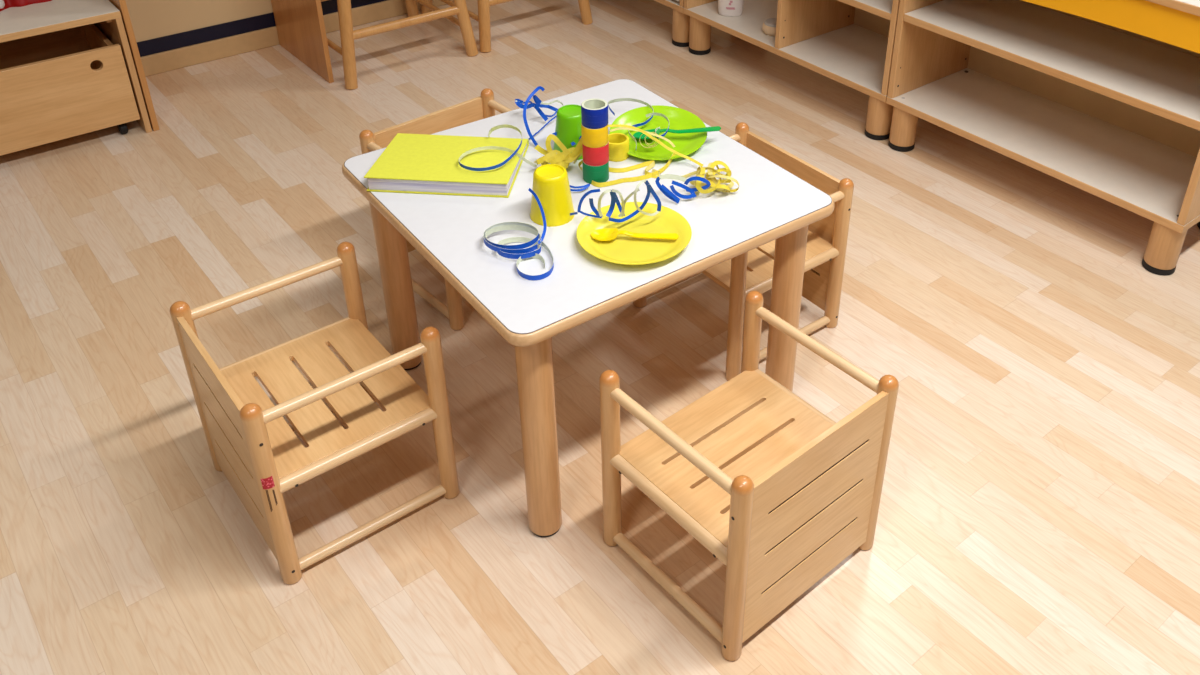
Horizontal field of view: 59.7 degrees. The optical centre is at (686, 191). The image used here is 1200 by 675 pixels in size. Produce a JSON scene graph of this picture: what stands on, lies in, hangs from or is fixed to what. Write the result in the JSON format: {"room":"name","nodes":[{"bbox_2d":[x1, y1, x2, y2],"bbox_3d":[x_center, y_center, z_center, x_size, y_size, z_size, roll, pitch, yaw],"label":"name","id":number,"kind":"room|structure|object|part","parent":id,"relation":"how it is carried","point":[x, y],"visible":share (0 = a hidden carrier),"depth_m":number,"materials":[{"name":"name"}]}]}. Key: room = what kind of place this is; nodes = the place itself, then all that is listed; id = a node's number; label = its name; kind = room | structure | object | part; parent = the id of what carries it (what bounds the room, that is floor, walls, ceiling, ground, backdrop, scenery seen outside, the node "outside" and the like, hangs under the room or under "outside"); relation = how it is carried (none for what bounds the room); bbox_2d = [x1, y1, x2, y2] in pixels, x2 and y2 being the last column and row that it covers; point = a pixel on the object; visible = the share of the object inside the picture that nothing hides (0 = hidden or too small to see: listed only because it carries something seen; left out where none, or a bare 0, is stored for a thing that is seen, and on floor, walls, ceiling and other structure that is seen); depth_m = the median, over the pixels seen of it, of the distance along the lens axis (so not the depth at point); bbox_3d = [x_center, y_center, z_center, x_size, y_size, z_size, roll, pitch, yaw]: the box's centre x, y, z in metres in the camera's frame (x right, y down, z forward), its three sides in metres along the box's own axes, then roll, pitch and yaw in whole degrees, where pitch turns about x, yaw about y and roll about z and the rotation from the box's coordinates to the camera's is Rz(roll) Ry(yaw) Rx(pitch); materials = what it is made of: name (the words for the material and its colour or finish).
{"room":"children's room","nodes":[
{"label":"children's room","id":0,"kind":"room"},
{"bbox_2d":[125,0,272,41],"bbox_3d":[-1.186,-1.836,3.089,11.000,2.800,0.120,-23,38,-35],"label":"wall","id":1,"kind":"structure","parent":0,"point":[150,19],"depth_m":3.35,"materials":[{"name":"beige paint"}]},
{"bbox_2d":[137,0,386,56],"bbox_3d":[-1.174,-0.683,3.714,11.000,0.048,0.004,-23,38,-35],"label":"trim","id":2,"kind":"structure","parent":1,"relation":"attached to","point":[188,38],"depth_m":3.43,"materials":[{"name":"blue paint"}]},
{"bbox_2d":[140,0,452,75],"bbox_3d":[-1.172,-0.632,3.740,11.000,0.066,0.012,-23,38,-35],"label":"baseboard","id":3,"kind":"structure","parent":1,"relation":"attached to","point":[178,58],"depth_m":3.50,"materials":[{"name":"beige wood"}]},
{"bbox_2d":[0,0,1199,674],"bbox_3d":[0.926,0.707,1.679,11.000,0.060,6.714,-23,38,-35],"label":"floor","id":4,"kind":"structure","parent":0,"point":[1039,511],"depth_m":2.05,"materials":[{"name":"brown wood"}]},
{"bbox_2d":[0,24,139,155],"bbox_3d":[-1.982,-0.229,2.818,0.806,0.273,0.357,-23,38,-35],"label":"drawer","id":5,"kind":"object","parent":4,"relation":"on","point":[71,82],"visible":1,"depth_m":2.85,"materials":[{"name":"brown wood"}]},
{"bbox_3d":[-2.096,-0.311,2.921,0.774,0.205,0.010,-23,38,-35],"label":"panel","id":6,"kind":"part","parent":5,"relation":"part of","materials":[{"name":"brown wood"}]},
{"bbox_3d":[-1.689,-0.370,3.038,0.014,0.205,0.341,-23,38,-35],"label":"panel","id":7,"kind":"part","parent":5,"relation":"part of","materials":[{"name":"brown wood"}]},
{"bbox_2d":[0,0,151,132],"bbox_3d":[-1.998,-0.277,2.804,0.858,0.369,0.403,-23,38,-35],"label":"storage bench","id":8,"kind":"object","parent":4,"relation":"on","point":[30,20],"visible":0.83,"depth_m":2.82,"materials":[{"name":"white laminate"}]},
{"bbox_2d":[0,0,51,10],"bbox_3d":[-1.869,-0.573,2.865,0.190,0.086,0.267,25,38,34],"label":"crumpled cloth","id":9,"kind":"object","parent":8,"relation":"on","point":[8,3],"visible":1,"depth_m":2.83,"materials":[{"name":"red fabric"}]},
{"bbox_2d":[0,0,4,8],"bbox_3d":[-1.856,-0.506,2.803,0.034,0.034,0.034,-23,38,-35],"label":"ball","id":10,"kind":"object","parent":9,"relation":"on","point":[2,4],"visible":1,"depth_m":2.80,"materials":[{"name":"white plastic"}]},
{"bbox_3d":[-1.678,-0.401,3.049,0.016,0.349,0.402,-23,38,-35],"label":"panel","id":11,"kind":"part","parent":8,"relation":"part of","materials":[{"name":"beige wood"}]},
{"bbox_2d":[109,0,333,130],"bbox_3d":[-1.459,-0.673,3.110,0.564,0.765,0.414,-23,38,-35],"label":"panel","id":12,"kind":"object","parent":4,"relation":"on","point":[300,26],"visible":0.74,"depth_m":3.30,"materials":[{"name":"brown wood"}]},
{"bbox_3d":[-1.660,-0.576,2.961,0.016,0.740,0.406,-23,38,-35],"label":"panel","id":13,"kind":"part","parent":12,"relation":"part of","materials":[{"name":"beige wood"}]},
{"bbox_3d":[-1.255,-0.746,3.266,0.016,0.740,0.402,-23,38,-35],"label":"panel","id":14,"kind":"part","parent":12,"relation":"part of","materials":[{"name":"brown wood"}]},
{"bbox_2d":[170,242,459,584],"bbox_3d":[-0.627,0.360,1.780,0.319,0.370,0.348,-22,38,-34],"label":"armchair","id":15,"kind":"object","parent":4,"relation":"on","point":[259,453],"visible":1,"depth_m":1.72,"materials":[{"name":"brown wood"}]},
{"bbox_3d":[-0.839,0.342,1.802,0.031,0.370,0.031,-22,38,-34],"label":"leg","id":16,"kind":"part","parent":15,"relation":"part of","materials":[{"name":"brown wood"}]},
{"bbox_3d":[-0.741,0.404,1.694,0.010,0.328,0.308,-22,38,-34],"label":"backrest","id":17,"kind":"part","parent":15,"relation":"part of","materials":[{"name":"brown wood"}]},
{"bbox_3d":[-0.725,0.165,1.805,0.288,0.019,0.019,-22,38,-34],"label":"armrest","id":18,"kind":"part","parent":15,"relation":"part of","materials":[{"name":"brown wood"}]},
{"bbox_3d":[-0.635,0.468,1.596,0.031,0.370,0.031,-22,38,-34],"label":"leg","id":19,"kind":"part","parent":15,"relation":"part of","materials":[{"name":"brown wood"}]},
{"bbox_3d":[-0.728,0.285,1.876,0.288,0.022,0.022,-22,38,-34],"label":"seat rail","id":20,"kind":"part","parent":15,"relation":"part of","materials":[{"name":"brown wood"}]},
{"bbox_3d":[-0.732,0.438,1.966,0.288,0.019,0.019,-22,38,-34],"label":"foot rail","id":21,"kind":"part","parent":15,"relation":"part of","materials":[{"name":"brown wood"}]},
{"bbox_3d":[-0.624,0.343,1.772,0.274,0.012,0.308,-22,38,-34],"label":"seat","id":22,"kind":"part","parent":15,"relation":"part of","materials":[{"name":"brown wood"}]},
{"bbox_3d":[-0.522,0.291,1.599,0.288,0.019,0.019,-22,38,-34],"label":"armrest","id":23,"kind":"part","parent":15,"relation":"part of","materials":[{"name":"brown wood"}]},
{"bbox_3d":[-0.618,0.252,1.964,0.031,0.370,0.031,-22,38,-34],"label":"leg","id":24,"kind":"part","parent":15,"relation":"part of","materials":[{"name":"brown wood"}]},
{"bbox_3d":[-0.525,0.412,1.670,0.288,0.022,0.022,-22,38,-34],"label":"seat rail","id":25,"kind":"part","parent":15,"relation":"part of","materials":[{"name":"brown wood"}]},
{"bbox_3d":[-0.528,0.565,1.760,0.288,0.019,0.019,-22,38,-34],"label":"foot rail","id":26,"kind":"part","parent":15,"relation":"part of","materials":[{"name":"brown wood"}]},
{"bbox_3d":[-0.415,0.378,1.758,0.031,0.370,0.031,-22,38,-34],"label":"leg","id":27,"kind":"part","parent":15,"relation":"part of","materials":[{"name":"brown wood"}]},
{"bbox_2d":[321,0,477,89],"bbox_3d":[-1.023,-0.679,3.436,0.476,0.467,0.454,-23,38,-35],"label":"wooden stool","id":28,"kind":"object","parent":4,"relation":"on","point":[348,35],"visible":0.74,"depth_m":3.31,"materials":[{"name":"brown wood"}]},
{"bbox_3d":[-1.052,-0.535,3.212,0.041,0.446,0.107,4,31,4],"label":"leg","id":29,"kind":"part","parent":28,"relation":"part of","materials":[{"name":"brown wood"}]},
{"bbox_3d":[-0.994,-0.804,3.670,0.041,0.446,0.107,4,31,4],"label":"leg","id":30,"kind":"part","parent":28,"relation":"part of","materials":[{"name":"brown wood"}]},
{"bbox_3d":[-0.756,-0.658,3.432,0.107,0.446,0.041,4,31,4],"label":"leg","id":31,"kind":"part","parent":28,"relation":"part of","materials":[{"name":"brown wood"}]},
{"bbox_2d":[359,88,511,329],"bbox_3d":[-0.483,0.026,2.352,0.348,0.370,0.319,-26,40,-38],"label":"armchair","id":32,"kind":"object","parent":4,"relation":"on","point":[484,106],"visible":0.19,"depth_m":2.34,"materials":[{"name":"brown wood"}]},
{"bbox_3d":[-0.696,0.027,2.342,0.031,0.370,0.031,-26,40,-38],"label":"leg","id":33,"kind":"part","parent":32,"relation":"part of","materials":[{"name":"brown wood"}]},
{"bbox_3d":[-0.592,-0.051,2.178,0.019,0.019,0.288,-26,40,-38],"label":"armrest","id":34,"kind":"part","parent":32,"relation":"part of","materials":[{"name":"brown wood"}]},
{"bbox_3d":[-0.588,-0.032,2.441,0.308,0.328,0.010,-26,40,-38],"label":"backrest","id":35,"kind":"part","parent":32,"relation":"part of","materials":[{"name":"brown wood"}]},
{"bbox_3d":[-0.599,0.222,2.339,0.019,0.019,0.288,-26,40,-38],"label":"foot rail","id":36,"kind":"part","parent":32,"relation":"part of","materials":[{"name":"brown wood"}]},
{"bbox_3d":[-0.494,0.134,2.168,0.031,0.370,0.031,-26,40,-38],"label":"leg","id":37,"kind":"part","parent":32,"relation":"part of","materials":[{"name":"brown wood"}]},
{"bbox_3d":[-0.472,-0.082,2.536,0.031,0.370,0.031,-26,40,-38],"label":"leg","id":38,"kind":"part","parent":32,"relation":"part of","materials":[{"name":"brown wood"}]},
{"bbox_3d":[-0.367,-0.160,2.372,0.019,0.019,0.288,-26,40,-38],"label":"armrest","id":39,"kind":"part","parent":32,"relation":"part of","materials":[{"name":"brown wood"}]},
{"bbox_2d":[421,0,592,51],"bbox_3d":[-0.655,-0.832,3.711,0.470,0.467,0.454,-23,38,-35],"label":"wooden stool","id":40,"kind":"object","parent":4,"relation":"on","point":[483,17],"visible":0.77,"depth_m":3.54,"materials":[{"name":"brown wood"}]},
{"bbox_3d":[-0.920,-0.835,3.726,0.107,0.446,0.041,3,31,2],"label":"leg","id":41,"kind":"part","parent":40,"relation":"part of","materials":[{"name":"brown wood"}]},
{"bbox_3d":[-0.682,-0.689,3.489,0.041,0.446,0.107,4,31,4],"label":"leg","id":42,"kind":"part","parent":40,"relation":"part of","materials":[{"name":"brown wood"}]},
{"bbox_3d":[-0.391,-0.810,3.706,0.107,0.446,0.041,3,31,2],"label":"leg","id":43,"kind":"part","parent":40,"relation":"part of","materials":[{"name":"brown wood"}]},
{"bbox_2d":[342,79,834,536],"bbox_3d":[-0.191,0.182,2.001,0.660,0.470,0.660,-21,37,-33],"label":"table","id":44,"kind":"object","parent":4,"relation":"on","point":[770,203],"visible":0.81,"depth_m":1.77,"materials":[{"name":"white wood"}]},
{"bbox_3d":[-0.570,0.160,2.042,0.057,0.442,0.057,-21,37,-33],"label":"leg","id":45,"kind":"part","parent":44,"relation":"part of","materials":[{"name":"brown wood"}]},
{"bbox_2d":[364,133,528,197],"bbox_3d":[-0.432,-0.057,1.904,0.253,0.030,0.197,3,31,2],"label":"book","id":46,"kind":"object","parent":44,"relation":"on","point":[411,163],"visible":1,"depth_m":1.86,"materials":[{"name":"paper"}]},
{"bbox_2d":[459,124,536,170],"bbox_3d":[-0.361,-0.073,1.906,0.138,0.049,0.138,-23,38,-35],"label":"paper streamer","id":47,"kind":"object","parent":46,"relation":"on","point":[503,125],"visible":1,"depth_m":1.90},
{"bbox_2d":[483,188,553,280],"bbox_3d":[-0.252,0.069,1.671,0.115,0.056,0.167,-23,38,-35],"label":"paper streamer","id":48,"kind":"object","parent":44,"relation":"on","point":[518,252],"visible":1,"depth_m":1.67},
{"bbox_3d":[-0.237,0.382,1.679,0.057,0.442,0.057,-21,37,-33],"label":"leg","id":49,"kind":"part","parent":44,"relation":"part of","materials":[{"name":"brown wood"}]},
{"bbox_2d":[515,86,563,145],"bbox_3d":[-0.308,-0.152,2.032,0.097,0.061,0.136,10,32,14],"label":"paper streamer","id":50,"kind":"object","parent":44,"relation":"on","point":[519,103],"visible":0.94,"depth_m":2.06},
{"bbox_2d":[530,164,574,226],"bbox_3d":[-0.227,0.003,1.756,0.076,0.086,0.076,-23,38,-35],"label":"cup","id":51,"kind":"object","parent":44,"relation":"on","point":[551,185],"visible":0.98,"depth_m":1.74,"materials":[{"name":"yellow plastic"}]},
{"bbox_2d":[534,134,582,169],"bbox_3d":[-0.229,-0.070,1.891,0.095,0.070,0.073,-2,31,-5],"label":"paper streamer","id":52,"kind":"object","parent":44,"relation":"on","point":[564,158],"visible":0.8,"depth_m":1.89},
{"bbox_2d":[553,104,582,159],"bbox_3d":[-0.213,-0.115,1.956,0.076,0.086,0.076,-23,38,-35],"label":"cup","id":53,"kind":"object","parent":44,"relation":"on","point":[568,117],"visible":0.58,"depth_m":1.93,"materials":[{"name":"green plastic"}]},
{"bbox_2d":[552,132,581,145],"bbox_3d":[-0.215,-0.099,1.935,0.068,0.018,0.021,15,33,22],"label":"paper streamer","id":54,"kind":"object","parent":53,"relation":"attached to","point":[554,133],"visible":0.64,"depth_m":1.93},
{"bbox_2d":[570,184,589,191],"bbox_3d":[-0.198,-0.007,1.845,0.055,0.006,0.019,-1,31,-4],"label":"paper streamer","id":55,"kind":"object","parent":44,"relation":"on","point":[586,186],"visible":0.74,"depth_m":1.85},
{"bbox_2d":[582,160,608,183],"bbox_3d":[-0.163,-0.041,1.881,0.047,0.037,0.047,-23,38,-35],"label":"roll","id":56,"kind":"object","parent":44,"relation":"on","point":[600,174],"visible":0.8,"depth_m":1.86,"materials":[{"name":"plastic"}]},
{"bbox_2d":[582,141,608,165],"bbox_3d":[-0.162,-0.073,1.862,0.047,0.037,0.047,-23,38,-35],"label":"roll","id":57,"kind":"object","parent":56,"relation":"on","point":[599,156],"visible":0.78,"depth_m":1.85,"materials":[{"name":"plastic"}]},
{"bbox_2d":[581,123,607,147],"bbox_3d":[-0.162,-0.105,1.843,0.047,0.037,0.047,-23,38,-35],"label":"roll","id":58,"kind":"object","parent":57,"relation":"on","point":[592,138],"visible":0.81,"depth_m":1.83,"materials":[{"name":"plastic"}]},
{"bbox_2d":[581,99,607,128],"bbox_3d":[-0.160,-0.137,1.825,0.047,0.037,0.047,-23,38,-35],"label":"roll","id":59,"kind":"object","parent":58,"relation":"on","point":[594,112],"visible":1,"depth_m":1.81,"materials":[{"name":"plastic"}]},
{"bbox_2d":[570,180,660,221],"bbox_3d":[-0.126,0.017,1.720,0.168,0.094,0.037,3,31,2],"label":"paper streamer","id":60,"kind":"object","parent":44,"relation":"on","point":[614,199],"visible":1,"depth_m":1.73},
{"bbox_2d":[608,133,628,161],"bbox_3d":[-0.130,-0.084,1.954,0.047,0.037,0.047,-23,38,-35],"label":"roll","id":61,"kind":"object","parent":44,"relation":"on","point":[618,142],"visible":0.73,"depth_m":1.94,"materials":[{"name":"yellow plastic"}]},
{"bbox_2d":[591,153,675,186],"bbox_3d":[-0.088,-0.040,1.901,0.183,0.017,0.050,-13,34,-23],"label":"paper streamer","id":62,"kind":"object","parent":44,"relation":"on","point":[643,177],"visible":0.95,"depth_m":1.88},
{"bbox_2d":[576,202,691,264],"bbox_3d":[-0.085,0.073,1.709,0.189,0.018,0.189,-23,38,-35],"label":"plate","id":63,"kind":"object","parent":44,"relation":"on","point":[624,249],"visible":0.89,"depth_m":1.71,"materials":[{"name":"yellow plastic"}]},
{"bbox_2d":[591,228,678,240],"bbox_3d":[-0.085,0.073,1.708,0.145,0.014,0.035,3,31,2],"label":"spoon","id":64,"kind":"object","parent":63,"relation":"on","point":[607,234],"visible":1,"depth_m":1.71,"materials":[{"name":"yellow plastic"}]},
{"bbox_2d":[609,160,659,177],"bbox_3d":[-0.099,-0.038,1.905,0.098,0.010,0.053,-6,31,-12],"label":"paper streamer","id":65,"kind":"object","parent":44,"relation":"on","point":[650,164],"visible":0.89,"depth_m":1.91},
{"bbox_2d":[609,105,706,159],"bbox_3d":[-0.054,-0.112,2.010,0.189,0.032,0.188,1,31,-1],"label":"plate","id":66,"kind":"object","parent":44,"relation":"on","point":[679,119],"visible":0.82,"depth_m":2.03,"materials":[{"name":"plastic"}]},
{"bbox_2d":[608,98,652,148],"bbox_3d":[-0.094,-0.140,2.040,0.070,0.030,0.204,-9,32,-17],"label":"paper streamer","id":67,"kind":"object","parent":66,"relation":"on","point":[619,99],"visible":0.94,"depth_m":2.08},
{"bbox_2d":[610,127,675,147],"bbox_3d":[-0.081,-0.100,1.945,0.123,0.046,0.033,1,31,0],"label":"paper streamer","id":68,"kind":"object","parent":66,"relation":"on","point":[619,128],"visible":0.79,"depth_m":1.95},
{"bbox_2d":[646,113,668,137],"bbox_3d":[-0.050,-0.130,2.013,0.034,0.016,0.088,-8,32,-16],"label":"paper streamer","id":69,"kind":"object","parent":66,"relation":"on","point":[649,114],"visible":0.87,"depth_m":2.03},
{"bbox_2d":[633,126,720,138],"bbox_3d":[-0.018,-0.114,1.996,0.169,0.025,0.035,1,31,0],"label":"spoon","id":70,"kind":"object","parent":66,"relation":"on","point":[636,135],"visible":0.89,"depth_m":1.99,"materials":[{"name":"plastic"}]},
{"bbox_2d":[608,124,738,193],"bbox_3d":[-0.014,-0.072,1.865,0.244,0.111,0.112,12,32,17],"label":"paper streamer","id":71,"kind":"object","parent":44,"relation":"on","point":[716,184],"visible":0.91,"depth_m":1.86},
{"bbox_2d":[655,174,710,202],"bbox_3d":[-0.005,-0.009,1.819,0.092,0.045,0.034,-11,33,-19],"label":"paper streamer","id":72,"kind":"object","parent":44,"relation":"on","point":[663,189],"visible":1,"depth_m":1.82},
{"bbox_3d":[0.188,0.220,1.970,0.057,0.442,0.057,-21,37,-33],"label":"leg","id":73,"kind":"part","parent":44,"relation":"part of","materials":[{"name":"brown wood"}]},
{"bbox_2d":[654,0,689,46],"bbox_3d":[-0.153,-1.006,3.835,0.372,0.656,0.868,-23,38,-35],"label":"shelving unit","id":74,"kind":"object","parent":4,"relation":"on","point":[680,21],"visible":0.38,"depth_m":3.60,"materials":[{"name":"white laminate"}]},
{"bbox_3d":[-0.010,-0.589,3.632,0.074,0.118,0.074,-23,38,-35],"label":"leg","id":75,"kind":"part","parent":74,"relation":"part of","materials":[{"name":"brown wood"}]},
{"bbox_3d":[0.126,-0.896,3.528,0.365,0.482,0.018,-23,38,-35],"label":"panel","id":76,"kind":"part","parent":74,"relation":"part of","materials":[{"name":"brown wood"}]},
{"bbox_2d":[633,122,853,379],"bbox_3d":[0.111,0.115,2.227,0.319,0.370,0.348,-22,38,-34],"label":"armchair","id":77,"kind":"object","parent":4,"relation":"on","point":[752,270],"visible":0.5,"depth_m":2.17,"materials":[{"name":"brown wood"}]},
{"bbox_3d":[-0.101,0.095,2.251,0.031,0.370,0.031,-22,38,-34],"label":"leg","id":78,"kind":"part","parent":77,"relation":"part of","materials":[{"name":"brown wood"}]},
{"bbox_3d":[0.007,0.192,2.415,0.288,0.019,0.019,-22,38,-34],"label":"foot rail","id":79,"kind":"part","parent":77,"relation":"part of","materials":[{"name":"brown wood"}]},
{"bbox_3d":[0.014,-0.081,2.254,0.288,0.019,0.019,-22,38,-34],"label":"armrest","id":80,"kind":"part","parent":77,"relation":"part of","materials":[{"name":"brown wood"}]},
{"bbox_3d":[0.100,0.223,2.043,0.031,0.370,0.031,-22,38,-34],"label":"leg","id":81,"kind":"part","parent":77,"relation":"part of","materials":[{"name":"brown wood"}]},
{"bbox_3d":[0.122,0.006,2.411,0.031,0.370,0.031,-22,38,-34],"label":"leg","id":82,"kind":"part","parent":77,"relation":"part of","materials":[{"name":"brown wood"}]},
{"bbox_3d":[0.109,0.099,2.216,0.274,0.012,0.308,-22,38,-34],"label":"seat","id":83,"kind":"part","parent":77,"relation":"part of","materials":[{"name":"brown wood"}]},
{"bbox_3d":[0.207,0.320,2.206,0.288,0.019,0.019,-22,38,-34],"label":"foot rail","id":84,"kind":"part","parent":77,"relation":"part of","materials":[{"name":"brown wood"}]},
{"bbox_3d":[0.211,0.167,2.116,0.288,0.022,0.022,-22,38,-34],"label":"seat rail","id":85,"kind":"part","parent":77,"relation":"part of","materials":[{"name":"brown wood"}]},
{"bbox_3d":[0.227,0.066,2.308,0.010,0.328,0.308,-22,38,-34],"label":"backrest","id":86,"kind":"part","parent":77,"relation":"part of","materials":[{"name":"brown wood"}]},
{"bbox_3d":[0.214,0.047,2.045,0.288,0.019,0.019,-22,38,-34],"label":"armrest","id":87,"kind":"part","parent":77,"relation":"part of","materials":[{"name":"brown wood"}]},
{"bbox_3d":[0.322,0.134,2.203,0.031,0.370,0.031,-22,38,-34],"label":"leg","id":88,"kind":"part","parent":77,"relation":"part of","materials":[{"name":"brown wood"}]},
{"bbox_2d":[599,291,898,660],"bbox_3d":[0.093,0.438,1.677,0.348,0.370,0.319,-24,39,-36],"label":"armchair","id":89,"kind":"object","parent":4,"relation":"on","point":[781,492],"visible":1,"depth_m":1.61,"materials":[{"name":"brown wood"}]},
{"bbox_3d":[-0.121,0.434,1.675,0.031,0.370,0.031,-24,39,-36],"label":"leg","id":90,"kind":"part","parent":89,"relation":"part of","materials":[{"name":"brown wood"}]},
{"bbox_3d":[-0.027,0.631,1.668,0.019,0.019,0.288,-24,39,-36],"label":"foot rail","id":91,"kind":"part","parent":89,"relation":"part of","materials":[{"name":"brown wood"}]},
{"bbox_3d":[-0.024,0.478,1.578,0.022,0.022,0.288,-24,39,-36],"label":"seat rail","id":92,"kind":"part","parent":89,"relation":"part of","materials":[{"name":"brown wood"}]},
{"bbox_3d":[-0.021,0.358,1.507,0.019,0.019,0.288,-24,39,-36],"label":"armrest","id":93,"kind":"part","parent":89,"relation":"part of","materials":[{"name":"brown wood"}]},
{"bbox_3d":[0.091,0.420,1.670,0.308,0.012,0.274,-24,39,-36],"label":"seat","id":94,"kind":"part","parent":89,"relation":"part of","materials":[{"name":"brown wood"}]},
{"bbox_3d":[0.073,0.546,1.494,0.031,0.370,0.031,-24,39,-36],"label":"leg","id":95,"kind":"part","parent":89,"relation":"part of","materials":[{"name":"brown wood"}]},
{"bbox_3d":[0.113,0.330,1.861,0.031,0.370,0.031,-24,39,-36],"label":"leg","id":96,"kind":"part","parent":89,"relation":"part of","materials":[{"name":"brown wood"}]},
{"bbox_3d":[0.210,0.374,1.764,0.022,0.022,0.288,-24,39,-36],"label":"seat rail","id":97,"kind":"part","parent":89,"relation":"part of","materials":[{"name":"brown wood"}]},
{"bbox_3d":[0.194,0.493,1.582,0.308,0.328,0.010,-24,39,-36],"label":"backrest","id":98,"kind":"part","parent":89,"relation":"part of","materials":[{"name":"brown wood"}]},
{"bbox_3d":[0.213,0.254,1.693,0.019,0.019,0.288,-24,39,-36],"label":"armrest","id":99,"kind":"part","parent":89,"relation":"part of","materials":[{"name":"brown wood"}]},
{"bbox_3d":[0.307,0.442,1.680,0.031,0.370,0.031,-24,39,-36],"label":"leg","id":100,"kind":"part","parent":89,"relation":"part of","materials":[{"name":"brown wood"}]},
{"bbox_2d":[683,0,899,139],"bbox_3d":[0.420,-0.655,3.264,0.372,0.656,0.890,-23,38,-35],"label":"shelving unit","id":101,"kind":"object","parent":4,"relation":"on","point":[850,43],"visible":0.66,"depth_m":3.27,"materials":[{"name":"white laminate"}]},
{"bbox_3d":[0.049,-0.553,3.573,0.074,0.118,0.074,-23,38,-35],"label":"leg","id":102,"kind":"part","parent":101,"relation":"part of","materials":[{"name":"brown wood"}]},
{"bbox_3d":[0.141,-0.887,3.513,0.365,0.482,0.018,-23,38,-35],"label":"panel","id":103,"kind":"part","parent":101,"relation":"part of","materials":[{"name":"brown wood"}]},
{"bbox_2d":[718,0,743,16],"bbox_3d":[0.151,-0.676,3.446,0.086,0.186,0.054,1,31,0],"label":"plastic bottle","id":104,"kind":"object","parent":101,"relation":"on","point":[730,8],"visible":1,"depth_m":3.46,"materials":[{"name":"white plastic"}]},
{"bbox_2d":[726,1,734,9],"bbox_3d":[0.148,-0.620,3.450,0.031,0.031,0.004,1,31,0],"label":"print","id":105,"kind":"object","parent":104,"relation":"attached to","point":[730,8],"depth_m":3.45},
{"bbox_2d":[762,18,776,35],"bbox_3d":[0.284,-0.531,3.348,0.078,0.041,0.078,-23,38,-35],"label":"tub","id":106,"kind":"object","parent":101,"relation":"on","point":[769,25],"visible":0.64,"depth_m":3.33,"materials":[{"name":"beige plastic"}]},
{"bbox_3d":[0.285,-0.544,3.340,0.068,0.010,0.068,-23,38,-35],"label":"lid","id":107,"kind":"part","parent":106,"relation":"part of","materials":[{"name":"white plastic"}]},
{"bbox_3d":[0.561,-0.616,3.091,0.350,0.019,0.414,-23,38,-35],"label":"shelf","id":108,"kind":"part","parent":101,"relation":"part of","materials":[{"name":"brown wood"}]},
{"bbox_3d":[0.554,-0.768,3.329,0.006,0.482,0.852,-23,38,-35],"label":"panel","id":109,"kind":"part","parent":101,"relation":"part of","materials":[{"name":"brown wood"}]},
{"bbox_3d":[0.570,-0.234,3.054,0.074,0.118,0.074,-23,38,-35],"label":"leg","id":110,"kind":"part","parent":101,"relation":"part of","materials":[{"name":"beige wood"}]},
{"bbox_3d":[0.707,-0.541,2.950,0.365,0.482,0.018,-23,38,-35],"label":"panel","id":111,"kind":"part","parent":101,"relation":"part of","materials":[{"name":"beige wood"}]},
{"bbox_2d":[886,0,1199,275],"bbox_3d":[0.998,-0.301,2.688,0.372,0.656,0.882,-23,38,-35],"label":"shelving unit","id":112,"kind":"object","parent":4,"relation":"on","point":[1101,98],"visible":1,"depth_m":2.70,"materials":[{"name":"white laminate"}]},
{"bbox_3d":[0.629,-0.198,2.995,0.074,0.118,0.074,-23,38,-35],"label":"leg","id":113,"kind":"part","parent":112,"relation":"part of","materials":[{"name":"beige wood"}]},
{"bbox_3d":[0.722,-0.532,2.935,0.365,0.482,0.018,-23,38,-35],"label":"panel","id":114,"kind":"part","parent":112,"relation":"part of","materials":[{"name":"beige wood"}]},
{"bbox_3d":[0.997,-0.361,2.651,0.350,0.020,0.842,-23,38,-35],"label":"shelf","id":115,"kind":"part","parent":112,"relation":"part of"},
{"bbox_3d":[1.132,-0.415,2.753,0.006,0.482,0.844,-23,38,-35],"label":"panel","id":116,"kind":"part","parent":112,"relation":"part of","materials":[{"name":"beige wood"}]},
{"bbox_3d":[1.145,0.118,2.481,0.074,0.118,0.074,-23,38,-35],"label":"leg","id":117,"kind":"part","parent":112,"relation":"part of","materials":[{"name":"brown wood"}]},
{"bbox_3d":[1.282,-0.189,2.377,0.365,0.482,0.018,-23,38,-35],"label":"panel","id":118,"kind":"part","parent":112,"relation":"part of","materials":[{"name":"beige wood"}]}
]}

